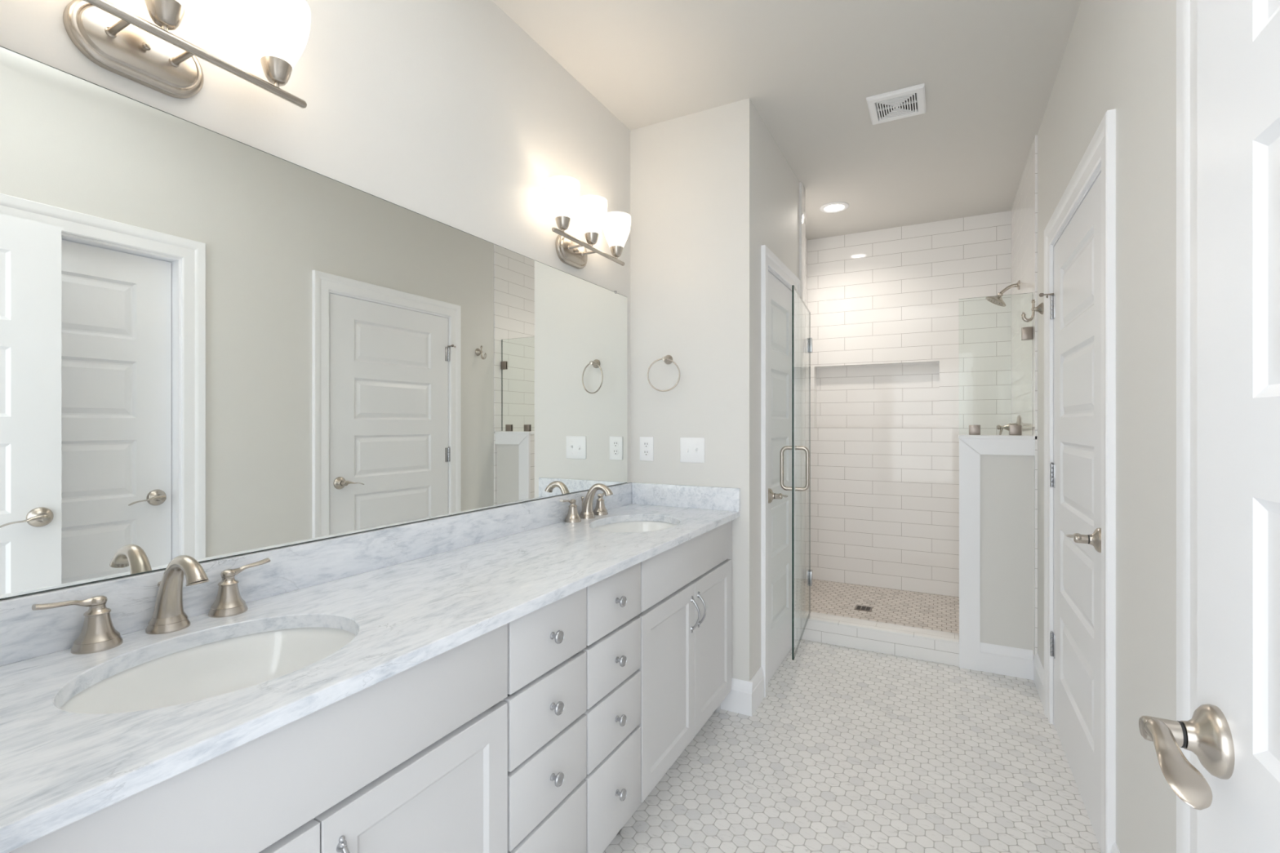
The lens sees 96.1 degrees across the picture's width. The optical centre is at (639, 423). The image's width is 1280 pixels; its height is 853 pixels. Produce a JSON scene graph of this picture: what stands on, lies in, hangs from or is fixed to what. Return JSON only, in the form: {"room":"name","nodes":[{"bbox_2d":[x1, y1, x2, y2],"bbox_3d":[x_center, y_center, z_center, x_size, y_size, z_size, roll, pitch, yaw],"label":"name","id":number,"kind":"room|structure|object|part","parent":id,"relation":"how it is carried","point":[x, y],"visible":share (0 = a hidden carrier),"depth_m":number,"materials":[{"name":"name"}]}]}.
{"room":"bathroom","nodes":[
{"label":"bathroom","id":0,"kind":"room"},
{"bbox_2d":[0,0,630,600],"bbox_3d":[-0.695,-0.078,1.739,0.120,2.740,2.549,0,0,28],"label":"wall","id":1,"kind":"structure","parent":0,"point":[449,113],"depth_m":1.70,"materials":[{"name":"white paint"}]},
{"bbox_2d":[62,0,311,108],"bbox_3d":[-0.889,-0.778,1.063,0.167,0.250,0.528,0,0,28],"label":"vanity light","id":2,"kind":"object","parent":1,"relation":"attached to","point":[118,41],"visible":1,"depth_m":1.11,"materials":[{"name":"silver metal"}]},
{"bbox_3d":[-0.932,-0.713,1.031,0.072,0.017,0.017,0,0,28],"label":"arm","id":3,"kind":"part","parent":2,"relation":"part of","materials":[{"name":"silver metal"}]},
{"bbox_3d":[-0.886,-0.713,1.117,0.072,0.017,0.017,0,0,28],"label":"arm","id":4,"kind":"part","parent":2,"relation":"part of","materials":[{"name":"silver metal"}]},
{"bbox_3d":[-0.871,-0.834,1.054,0.127,0.139,0.127,0,0,28],"label":"lamp shade","id":5,"kind":"part","parent":2,"relation":"part of","materials":[{"name":"white glass"}]},
{"bbox_3d":[-0.778,-0.834,1.231,0.127,0.139,0.127,0,0,28],"label":"lamp shade","id":6,"kind":"part","parent":2,"relation":"part of","materials":[{"name":"white glass"}]},
{"bbox_2d":[0,45,626,599],"bbox_3d":[-0.612,-0.168,1.758,0.009,0.912,2.359,0,0,28],"label":"wall mirror","id":7,"kind":"object","parent":1,"relation":"attached to","point":[214,345],"visible":1,"depth_m":1.25,"materials":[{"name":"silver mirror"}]},
{"bbox_2d":[0,482,632,666],"bbox_3d":[-0.600,0.341,1.769,0.020,0.103,2.406,0,0,28],"label":"backsplash","id":8,"kind":"structure","parent":1,"relation":"attached to","point":[25,633],"depth_m":1.32,"materials":[{"name":"stone"}]},
{"bbox_2d":[546,175,631,269],"bbox_3d":[-0.213,-0.778,2.344,0.167,0.250,0.528,0,0,28],"label":"vanity light","id":9,"kind":"object","parent":1,"relation":"attached to","point":[562,192],"visible":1,"depth_m":2.30,"materials":[{"name":"white glass"}]},
{"bbox_3d":[-0.289,-0.834,2.158,0.127,0.139,0.127,0,0,28],"label":"lamp shade","id":10,"kind":"part","parent":9,"relation":"part of","materials":[{"name":"white glass"}]},
{"bbox_3d":[-0.257,-0.713,2.312,0.072,0.017,0.017,0,0,28],"label":"arm","id":11,"kind":"part","parent":9,"relation":"part of","materials":[{"name":"silver metal"}]},
{"bbox_3d":[-0.211,-0.713,2.398,0.072,0.017,0.017,0,0,28],"label":"arm","id":12,"kind":"part","parent":9,"relation":"part of","materials":[{"name":"silver metal"}]},
{"bbox_3d":[-0.196,-0.834,2.335,0.127,0.139,0.127,0,0,28],"label":"lamp shade","id":13,"kind":"part","parent":9,"relation":"part of","materials":[{"name":"white glass"}]},
{"bbox_3d":[-0.102,-0.834,2.512,0.127,0.139,0.127,0,0,28],"label":"lamp shade","id":14,"kind":"part","parent":9,"relation":"part of","materials":[{"name":"white glass"}]},
{"bbox_2d":[630,97,756,681],"bbox_3d":[0.192,-0.078,2.775,0.724,2.740,0.110,0,0,28],"label":"wall","id":15,"kind":"structure","parent":0,"point":[693,176],"depth_m":2.67,"materials":[{"name":"white paint"}]},
{"bbox_2d":[640,436,653,461],"bbox_3d":[0.031,0.122,2.792,0.075,0.118,0.008,0,0,28],"label":"power outlet","id":16,"kind":"object","parent":15,"relation":"attached to","point":[646,443],"visible":1,"depth_m":2.79,"materials":[{"name":"white plastic"}]},
{"bbox_2d":[643,449,648,456],"bbox_3d":[0.030,0.142,2.790,0.030,0.033,0.002,0,0,28],"label":"receptacle","id":17,"kind":"object","parent":16,"relation":"attached to","point":[646,452],"depth_m":2.79,"materials":[{"name":"white plastic"}]},
{"bbox_2d":[643,441,648,448],"bbox_3d":[0.030,0.102,2.790,0.030,0.033,0.002,0,0,28],"label":"receptacle","id":18,"kind":"object","parent":16,"relation":"attached to","point":[646,444],"depth_m":2.79,"materials":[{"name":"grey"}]},
{"bbox_2d":[647,355,679,391],"bbox_3d":[0.117,-0.239,2.721,0.157,0.177,0.060,0,0,17],"label":"towel ring","id":19,"kind":"object","parent":15,"relation":"attached to","point":[668,359],"visible":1,"depth_m":2.71,"materials":[{"name":"silver metal"}]},
{"bbox_2d":[680,437,704,462],"bbox_3d":[0.241,0.123,2.676,0.123,0.117,0.018,0,0,28],"label":"light switch","id":20,"kind":"object","parent":15,"relation":"attached to","point":[691,449],"visible":1,"depth_m":2.68,"materials":[{"name":"white plastic"}]},
{"bbox_2d":[720,678,752,716],"bbox_3d":[0.431,1.220,2.578,0.150,0.145,0.016,0,0,28],"label":"baseboard","id":21,"kind":"structure","parent":15,"relation":"attached to","point":[739,700],"depth_m":2.56,"materials":[{"name":"white paint"}]},
{"bbox_2d":[756,111,799,671],"bbox_3d":[0.698,-0.078,3.075,0.110,2.740,0.893,0,0,28],"label":"wall","id":22,"kind":"structure","parent":0,"point":[777,184],"depth_m":2.81,"materials":[{"name":"white paint"}]},
{"bbox_2d":[749,666,764,715],"bbox_3d":[0.536,1.220,2.635,0.016,0.145,0.184,0,0,28],"label":"baseboard","id":23,"kind":"structure","parent":22,"relation":"attached to","point":[757,680],"depth_m":2.63,"materials":[{"name":"white paint"}]},
{"bbox_2d":[768,271,791,682],"bbox_3d":[0.762,0.263,3.046,0.107,2.035,0.578,0,0,28],"label":"door","id":24,"kind":"structure","parent":22,"relation":"in","point":[780,296],"depth_m":3.05,"materials":[{"name":"white paint"}]},
{"bbox_3d":[0.650,0.357,2.842,0.030,0.074,0.074,0,0,28],"label":"lever handle","id":25,"kind":"part","parent":24,"relation":"part of","materials":[{"name":"silver metal"}]},
{"bbox_2d":[760,244,799,697],"bbox_3d":[0.709,0.224,3.074,0.131,2.136,0.752,0,0,28],"label":"trim","id":26,"kind":"structure","parent":22,"relation":"attached to","point":[770,262],"depth_m":2.72,"materials":[{"name":"white paint"}]},
{"bbox_2d":[779,284,812,660],"bbox_3d":[0.909,0.238,3.150,0.143,1.824,0.779,0,0,26],"label":"shower door","id":27,"kind":"structure","parent":22,"relation":"attached to","point":[804,573],"depth_m":3.06,"materials":[{"name":"clear glass"}]},
{"bbox_3d":[0.768,0.222,2.855,0.143,0.227,0.023,0,0,22],"label":"handle","id":28,"kind":"part","parent":27,"relation":"part of","materials":[{"name":"silver metal"}]},
{"bbox_3d":[0.888,0.238,3.147,0.009,1.824,0.756,0,0,22],"label":"glass pane","id":29,"kind":"part","parent":27,"relation":"part of","materials":[{"name":"grey"}]},
{"bbox_2d":[799,182,805,304],"bbox_3d":[0.862,-0.078,3.560,0.296,2.740,0.118,0,0,28],"label":"jamb","id":30,"kind":"object","parent":22,"relation":"attached to","point":[802,188],"visible":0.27,"depth_m":3.48,"materials":[{"name":"white paint"}]},
{"bbox_2d":[491,0,1081,239],"bbox_3d":[0.693,-1.498,2.314,2.040,0.100,4.860,0,0,28],"label":"ceiling","id":31,"kind":"structure","parent":0,"point":[988,69],"depth_m":2.38,"materials":[{"name":"white paint"}]},
{"bbox_2d":[819,201,848,213],"bbox_3d":[1.298,-1.443,3.843,0.184,0.009,0.184,0,0,28],"label":"recessed light","id":32,"kind":"object","parent":31,"relation":"in","point":[836,206],"visible":1,"depth_m":3.83,"materials":[{"name":"white plastic"}]},
{"bbox_2d":[866,83,925,124],"bbox_3d":[1.162,-1.439,2.603,0.232,0.018,0.240,0,0,28],"label":"ceiling vent","id":33,"kind":"object","parent":31,"relation":"in","point":[909,101],"visible":1,"depth_m":2.58,"materials":[{"name":"white plastic"}]},
{"bbox_2d":[805,238,807,306],"bbox_3d":[1.041,-0.078,4.109,0.100,2.740,1.021,0,0,28],"label":"wall","id":34,"kind":"structure","parent":0,"point":[806,238],"depth_m":4.51,"materials":[{"name":"tile"}]},
{"bbox_2d":[603,639,1101,852],"bbox_3d":[0.650,1.342,2.201,2.070,0.100,5.100,0,0,28],"label":"floor","id":35,"kind":"structure","parent":0,"point":[846,749],"depth_m":2.13,"materials":[{"name":"grey tile"}]},
{"bbox_2d":[8,623,507,852],"bbox_3d":[-0.690,0.857,0.979,0.549,0.871,0.840,0,0,28],"label":"vanity cabinet","id":36,"kind":"object","parent":35,"relation":"on","point":[415,760],"visible":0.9,"depth_m":0.92,"materials":[{"name":"white paint"}]},
{"bbox_3d":[-0.583,0.887,0.685,0.019,0.577,0.412,0,0,28],"label":"door","id":37,"kind":"part","parent":36,"relation":"part of","materials":[{"name":"white paint"}]},
{"bbox_3d":[-0.449,0.708,0.884,0.034,0.137,0.017,0,0,28],"label":"handle","id":38,"kind":"part","parent":36,"relation":"part of","materials":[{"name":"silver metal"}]},
{"bbox_3d":[-0.389,0.887,1.054,0.019,0.577,0.417,0,0,28],"label":"door","id":39,"kind":"part","parent":36,"relation":"part of","materials":[{"name":"white paint"}]},
{"bbox_2d":[502,587,586,852],"bbox_3d":[-0.425,0.857,1.488,0.542,0.871,0.308,0,0,28],"label":"drawer stack","id":40,"kind":"object","parent":35,"relation":"on","point":[546,699],"visible":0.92,"depth_m":1.36,"materials":[{"name":"white paint"}]},
{"bbox_3d":[-0.218,0.675,1.378,0.019,0.156,0.300,0,0,28],"label":"drawer","id":41,"kind":"part","parent":40,"relation":"part of","materials":[{"name":"white paint"}]},
{"bbox_3d":[-0.218,1.056,1.378,0.019,0.240,0.300,0,0,28],"label":"drawer","id":42,"kind":"part","parent":40,"relation":"part of","materials":[{"name":"white paint"}]},
{"bbox_3d":[-0.218,0.844,1.378,0.019,0.162,0.300,0,0,28],"label":"drawer","id":43,"kind":"part","parent":40,"relation":"part of","materials":[{"name":"white paint"}]},
{"bbox_3d":[-0.218,0.506,1.378,0.019,0.160,0.300,0,0,28],"label":"drawer","id":44,"kind":"part","parent":40,"relation":"part of","materials":[{"name":"white paint"}]},
{"bbox_3d":[-0.198,0.844,1.368,0.026,0.032,0.032,0,0,28],"label":"knob","id":45,"kind":"part","parent":40,"relation":"part of","materials":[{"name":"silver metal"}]},
{"bbox_3d":[-0.198,0.675,1.368,0.026,0.032,0.032,0,0,28],"label":"knob","id":46,"kind":"part","parent":40,"relation":"part of","materials":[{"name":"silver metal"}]},
{"bbox_3d":[-0.198,0.506,1.368,0.026,0.032,0.032,0,0,28],"label":"knob","id":47,"kind":"part","parent":40,"relation":"part of","materials":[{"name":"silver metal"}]},
{"bbox_2d":[582,562,640,852],"bbox_3d":[-0.282,0.857,1.759,0.542,0.871,0.306,0,0,28],"label":"drawer stack","id":48,"kind":"object","parent":35,"relation":"on","point":[612,779],"visible":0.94,"depth_m":1.62,"materials":[{"name":"white paint"}]},
{"bbox_3d":[-0.075,1.056,1.650,0.019,0.240,0.298,0,0,28],"label":"drawer","id":49,"kind":"part","parent":48,"relation":"part of","materials":[{"name":"white paint"}]},
{"bbox_3d":[-0.075,0.844,1.650,0.019,0.162,0.298,0,0,28],"label":"drawer","id":50,"kind":"part","parent":48,"relation":"part of","materials":[{"name":"white paint"}]},
{"bbox_3d":[-0.075,0.675,1.650,0.019,0.156,0.298,0,0,28],"label":"drawer","id":51,"kind":"part","parent":48,"relation":"part of","materials":[{"name":"white paint"}]},
{"bbox_3d":[-0.075,0.506,1.650,0.019,0.160,0.298,0,0,28],"label":"drawer","id":52,"kind":"part","parent":48,"relation":"part of","materials":[{"name":"white paint"}]},
{"bbox_3d":[-0.055,1.056,1.639,0.026,0.032,0.032,0,0,28],"label":"knob","id":53,"kind":"part","parent":48,"relation":"part of","materials":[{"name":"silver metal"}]},
{"bbox_3d":[-0.055,0.844,1.639,0.026,0.032,0.032,0,0,28],"label":"knob","id":54,"kind":"part","parent":48,"relation":"part of","materials":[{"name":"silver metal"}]},
{"bbox_3d":[-0.055,0.675,1.639,0.026,0.032,0.032,0,0,28],"label":"knob","id":55,"kind":"part","parent":48,"relation":"part of","materials":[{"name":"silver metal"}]},
{"bbox_3d":[-0.055,0.506,1.639,0.026,0.032,0.032,0,0,28],"label":"knob","id":56,"kind":"part","parent":48,"relation":"part of","materials":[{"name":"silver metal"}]},
{"bbox_2d":[619,520,731,831],"bbox_3d":[-0.009,0.857,2.271,0.549,0.871,0.855,0,0,28],"label":"vanity cabinet","id":57,"kind":"object","parent":35,"relation":"on","point":[686,614],"visible":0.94,"depth_m":2.07,"materials":[{"name":"white paint"}]},
{"bbox_2d":[0,503,739,852],"bbox_3d":[-0.362,0.406,1.644,0.558,0.028,2.406,0,0,28],"label":"countertop","id":58,"kind":"structure","parent":57,"relation":"on","point":[59,768],"depth_m":0.97,"materials":[{"name":"stone"}]},
{"bbox_2d":[31,555,270,654],"bbox_3d":[-0.865,0.319,1.081,0.157,0.146,0.371,0,0,28],"label":"faucet","id":59,"kind":"object","parent":58,"relation":"on","point":[98,633],"visible":1,"depth_m":1.07,"materials":[{"name":"silver metal"}]},
{"bbox_3d":[-0.969,0.307,0.980,0.026,0.024,0.094,0,0,28],"label":"lever","id":60,"kind":"part","parent":59,"relation":"part of","materials":[{"name":"silver metal"}]},
{"bbox_3d":[-0.953,0.354,1.010,0.067,0.076,0.067,0,0,28],"label":"handle","id":61,"kind":"part","parent":59,"relation":"part of","materials":[{"name":"silver metal"}]},
{"bbox_3d":[-0.865,0.319,1.081,0.157,0.146,0.067,0,0,28],"label":"spout","id":62,"kind":"part","parent":59,"relation":"part of","materials":[{"name":"silver metal"}]},
{"bbox_3d":[-0.856,0.354,1.195,0.067,0.076,0.067,0,0,28],"label":"handle","id":63,"kind":"part","parent":59,"relation":"part of","materials":[{"name":"silver metal"}]},
{"bbox_3d":[-0.840,0.307,1.225,0.026,0.024,0.094,0,0,28],"label":"lever","id":64,"kind":"part","parent":59,"relation":"part of","materials":[{"name":"silver metal"}]},
{"bbox_2d":[59,627,355,714],"bbox_3d":[-0.701,0.492,0.982,0.380,0.144,0.481,0,0,28],"label":"sink basin","id":65,"kind":"object","parent":58,"relation":"in","point":[222,667],"visible":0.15,"depth_m":1.09,"materials":[{"name":"white ceramic"}]},
{"bbox_2d":[559,483,613,522],"bbox_3d":[-0.180,0.319,2.379,0.157,0.146,0.371,0,0,28],"label":"faucet","id":66,"kind":"object","parent":58,"relation":"on","point":[587,513],"visible":1,"depth_m":2.37,"materials":[{"name":"silver metal"}]},
{"bbox_3d":[-0.285,0.307,2.277,0.026,0.024,0.094,0,0,28],"label":"lever","id":67,"kind":"part","parent":66,"relation":"part of","materials":[{"name":"silver metal"}]},
{"bbox_3d":[-0.269,0.354,2.307,0.067,0.076,0.067,0,0,28],"label":"handle","id":68,"kind":"part","parent":66,"relation":"part of","materials":[{"name":"silver metal"}]},
{"bbox_3d":[-0.180,0.319,2.379,0.157,0.146,0.067,0,0,28],"label":"spout","id":69,"kind":"part","parent":66,"relation":"part of","materials":[{"name":"silver metal"}]},
{"bbox_3d":[-0.172,0.354,2.492,0.067,0.076,0.067,0,0,28],"label":"handle","id":70,"kind":"part","parent":66,"relation":"part of","materials":[{"name":"silver metal"}]},
{"bbox_3d":[-0.156,0.307,2.522,0.026,0.024,0.094,0,0,28],"label":"lever","id":71,"kind":"part","parent":66,"relation":"part of","materials":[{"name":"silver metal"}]},
{"bbox_2d":[593,520,676,532],"bbox_3d":[-0.018,0.492,2.278,0.380,0.144,0.481,0,0,28],"label":"sink basin","id":72,"kind":"object","parent":58,"relation":"in","point":[636,526],"visible":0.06,"depth_m":2.46,"materials":[{"name":"white ceramic"}]},
{"bbox_2d":[631,482,740,511],"bbox_3d":[0.205,0.341,2.694,0.542,0.103,0.020,0,0,28],"label":"side splash","id":73,"kind":"object","parent":58,"relation":"on","point":[725,499],"visible":1,"depth_m":2.67,"materials":[{"name":"stone"}]},
{"bbox_3d":[0.098,0.887,1.978,0.019,0.577,0.427,0,0,28],"label":"door","id":74,"kind":"part","parent":57,"relation":"part of","materials":[{"name":"white paint"}]},
{"bbox_3d":[0.207,0.708,2.127,0.034,0.137,0.017,0,0,28],"label":"handle","id":75,"kind":"part","parent":57,"relation":"part of","materials":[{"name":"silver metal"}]},
{"bbox_3d":[0.237,0.708,2.184,0.034,0.137,0.017,0,0,28],"label":"handle","id":76,"kind":"part","parent":57,"relation":"part of","materials":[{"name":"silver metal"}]},
{"bbox_3d":[0.296,0.887,2.353,0.019,0.577,0.417,0,0,28],"label":"door","id":77,"kind":"part","parent":57,"relation":"part of","materials":[{"name":"white paint"}]},
{"bbox_2d":[714,520,732,712],"bbox_3d":[0.374,0.857,2.584,0.064,0.871,0.056,0,0,28],"label":"strip","id":78,"kind":"object","parent":35,"relation":"on","point":[718,708],"visible":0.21,"depth_m":2.59,"materials":[{"name":"white paint"}]},
{"bbox_2d":[801,611,959,666],"bbox_3d":[1.367,1.227,3.315,0.825,0.130,0.142,0,0,28],"label":"shower curb","id":79,"kind":"object","parent":35,"relation":"on","point":[919,643],"depth_m":3.25,"materials":[{"name":"tile"}]},
{"bbox_2d":[810,579,959,637],"bbox_3d":[1.671,1.257,3.801,1.504,0.070,1.079,0,0,28],"label":"floor","id":80,"kind":"structure","parent":0,"point":[896,606],"depth_m":3.89,"materials":[{"name":"brown tile"}]},
{"bbox_2d":[853,604,872,612],"bbox_3d":[1.477,1.221,3.800,0.104,0.005,0.104,0,0,28],"label":"shower drain","id":81,"kind":"object","parent":80,"relation":"on","point":[858,607],"visible":1,"depth_m":3.79,"materials":[{"name":"silver metal"}]},
{"bbox_2d":[807,210,1011,597],"bbox_3d":[1.915,-0.078,4.305,1.464,2.740,0.140,0,0,28],"label":"wall","id":82,"kind":"structure","parent":0,"point":[902,366],"depth_m":4.24,"materials":[{"name":"tile"}]},
{"bbox_2d":[962,440,1034,658],"bbox_3d":[1.882,0.690,3.029,0.332,1.205,0.110,0,0,28],"label":"wall","id":83,"kind":"structure","parent":0,"point":[1006,481],"depth_m":2.96,"materials":[{"name":"white paint"}]},
{"bbox_2d":[959,439,980,671],"bbox_3d":[1.737,0.686,3.032,0.096,1.212,0.020,0,0,28],"label":"trim","id":84,"kind":"structure","parent":83,"relation":"attached to","point":[969,459],"depth_m":3.02,"materials":[{"name":"white paint"}]},
{"bbox_2d":[957,435,1036,439],"bbox_3d":[1.873,0.070,3.027,0.346,0.019,0.147,0,0,28],"label":"trim","id":85,"kind":"structure","parent":83,"relation":"on","point":[960,437],"depth_m":2.97,"materials":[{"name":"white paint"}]},
{"bbox_2d":[959,292,1032,435],"bbox_3d":[1.874,-0.307,3.037,0.332,0.734,0.026,0,0,28],"label":"glass panel","id":86,"kind":"object","parent":85,"relation":"on","point":[1026,332],"visible":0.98,"depth_m":2.98,"materials":[{"name":"grey"}]},
{"bbox_2d":[960,439,1035,455],"bbox_3d":[1.848,0.120,2.974,0.340,0.080,0.020,0,0,28],"label":"trim","id":87,"kind":"structure","parent":83,"relation":"attached to","point":[983,446],"depth_m":2.95,"materials":[{"name":"white paint"}]},
{"bbox_2d":[980,642,1033,679],"bbox_3d":[1.883,1.220,2.957,0.232,0.145,0.016,0,0,28],"label":"baseboard","id":88,"kind":"structure","parent":83,"relation":"attached to","point":[1015,662],"depth_m":2.95,"materials":[{"name":"white paint"}]},
{"bbox_2d":[1011,0,1176,852],"bbox_3d":[1.556,-0.078,1.927,0.140,2.740,4.700,0,0,28],"label":"wall","id":89,"kind":"structure","parent":0,"point":[1119,55],"depth_m":1.43,"materials":[{"name":"white paint"}]},
{"bbox_2d":[985,280,1019,306],"bbox_3d":[2.219,-0.793,3.522,0.175,0.152,0.123,0,0,28],"label":"showerhead","id":90,"kind":"object","parent":89,"relation":"attached to","point":[997,300],"visible":0.98,"depth_m":3.51,"materials":[{"name":"silver metal"}]},
{"bbox_3d":[2.248,-0.818,3.506,0.103,0.063,0.019,0,0,28],"label":"arm","id":91,"kind":"part","parent":90,"relation":"part of","materials":[{"name":"silver metal"}]},
{"bbox_2d":[996,415,1020,435],"bbox_3d":[2.244,0.023,3.508,0.118,0.145,0.144,0,0,28],"label":"shower valve","id":92,"kind":"object","parent":89,"relation":"attached to","point":[1006,427],"visible":0.56,"depth_m":3.50,"materials":[{"name":"silver metal"}]},
{"bbox_2d":[1021,298,1044,321],"bbox_3d":[1.871,-0.540,2.744,0.086,0.107,0.056,0,0,28],"label":"robe hook","id":93,"kind":"object","parent":89,"relation":"attached to","point":[1040,308],"visible":1,"depth_m":2.74,"materials":[{"name":"silver metal"}]},
{"bbox_2d":[1033,652,1044,709],"bbox_3d":[1.905,1.220,2.733,0.016,0.145,0.392,0,0,28],"label":"baseboard","id":94,"kind":"structure","parent":89,"relation":"attached to","point":[1038,669],"depth_m":2.74,"materials":[{"name":"white paint"}]},
{"bbox_2d":[1039,172,1101,849],"bbox_3d":[1.559,0.263,2.098,0.107,2.035,0.951,0,0,28],"label":"door","id":95,"kind":"structure","parent":89,"relation":"in","point":[1075,303],"depth_m":2.02,"materials":[{"name":"white paint"}]},
{"bbox_3d":[1.357,0.351,1.793,0.034,0.033,0.138,0,0,28],"label":"blade","id":96,"kind":"part","parent":95,"relation":"part of","materials":[{"name":"silver metal"}]},
{"bbox_3d":[1.367,0.349,1.727,0.030,0.074,0.074,0,0,28],"label":"lever handle","id":97,"kind":"part","parent":95,"relation":"part of","materials":[{"name":"silver metal"}]},
{"bbox_2d":[1044,108,1115,852],"bbox_3d":[1.610,0.215,2.040,0.151,2.154,1.109,0,0,28],"label":"trim","id":98,"kind":"structure","parent":89,"relation":"attached to","point":[1100,156],"depth_m":1.59,"materials":[{"name":"white paint"}]},
{"bbox_2d":[1110,842,1119,852],"bbox_3d":[1.171,1.220,1.341,0.016,0.145,0.535,0,0,28],"label":"baseboard","id":99,"kind":"structure","parent":89,"relation":"attached to","point":[1114,849],"depth_m":1.56,"materials":[{"name":"white paint"}]},
{"bbox_2d":[1176,0,1197,852],"bbox_3d":[0.867,0.215,0.631,0.151,2.154,1.004,0,0,28],"label":"trim","id":100,"kind":"structure","parent":89,"relation":"attached to","point":[1186,10],"depth_m":1.07,"materials":[{"name":"white paint"}]},
{"bbox_3d":[-0.408,-0.078,0.226,2.040,2.740,0.140,0,0,28],"label":"wall","id":101,"kind":"structure","parent":0,"visible":0},
{"bbox_2d":[1138,0,1279,852],"bbox_3d":[0.488,0.264,0.312,0.179,2.033,0.823,0,0,28],"label":"door","id":102,"kind":"structure","parent":101,"relation":"in","point":[1233,732],"depth_m":0.59,"materials":[{"name":"white paint"}]},
{"bbox_3d":[0.563,0.351,0.608,0.034,0.033,0.138,0,0,28],"label":"blade","id":103,"kind":"part","parent":102,"relation":"part of","materials":[{"name":"silver metal"}]},
{"bbox_3d":[0.623,0.349,0.638,0.030,0.074,0.074,0,0,28],"label":"lever handle","id":104,"kind":"part","parent":102,"relation":"part of","materials":[{"name":"silver metal"}]}
]}

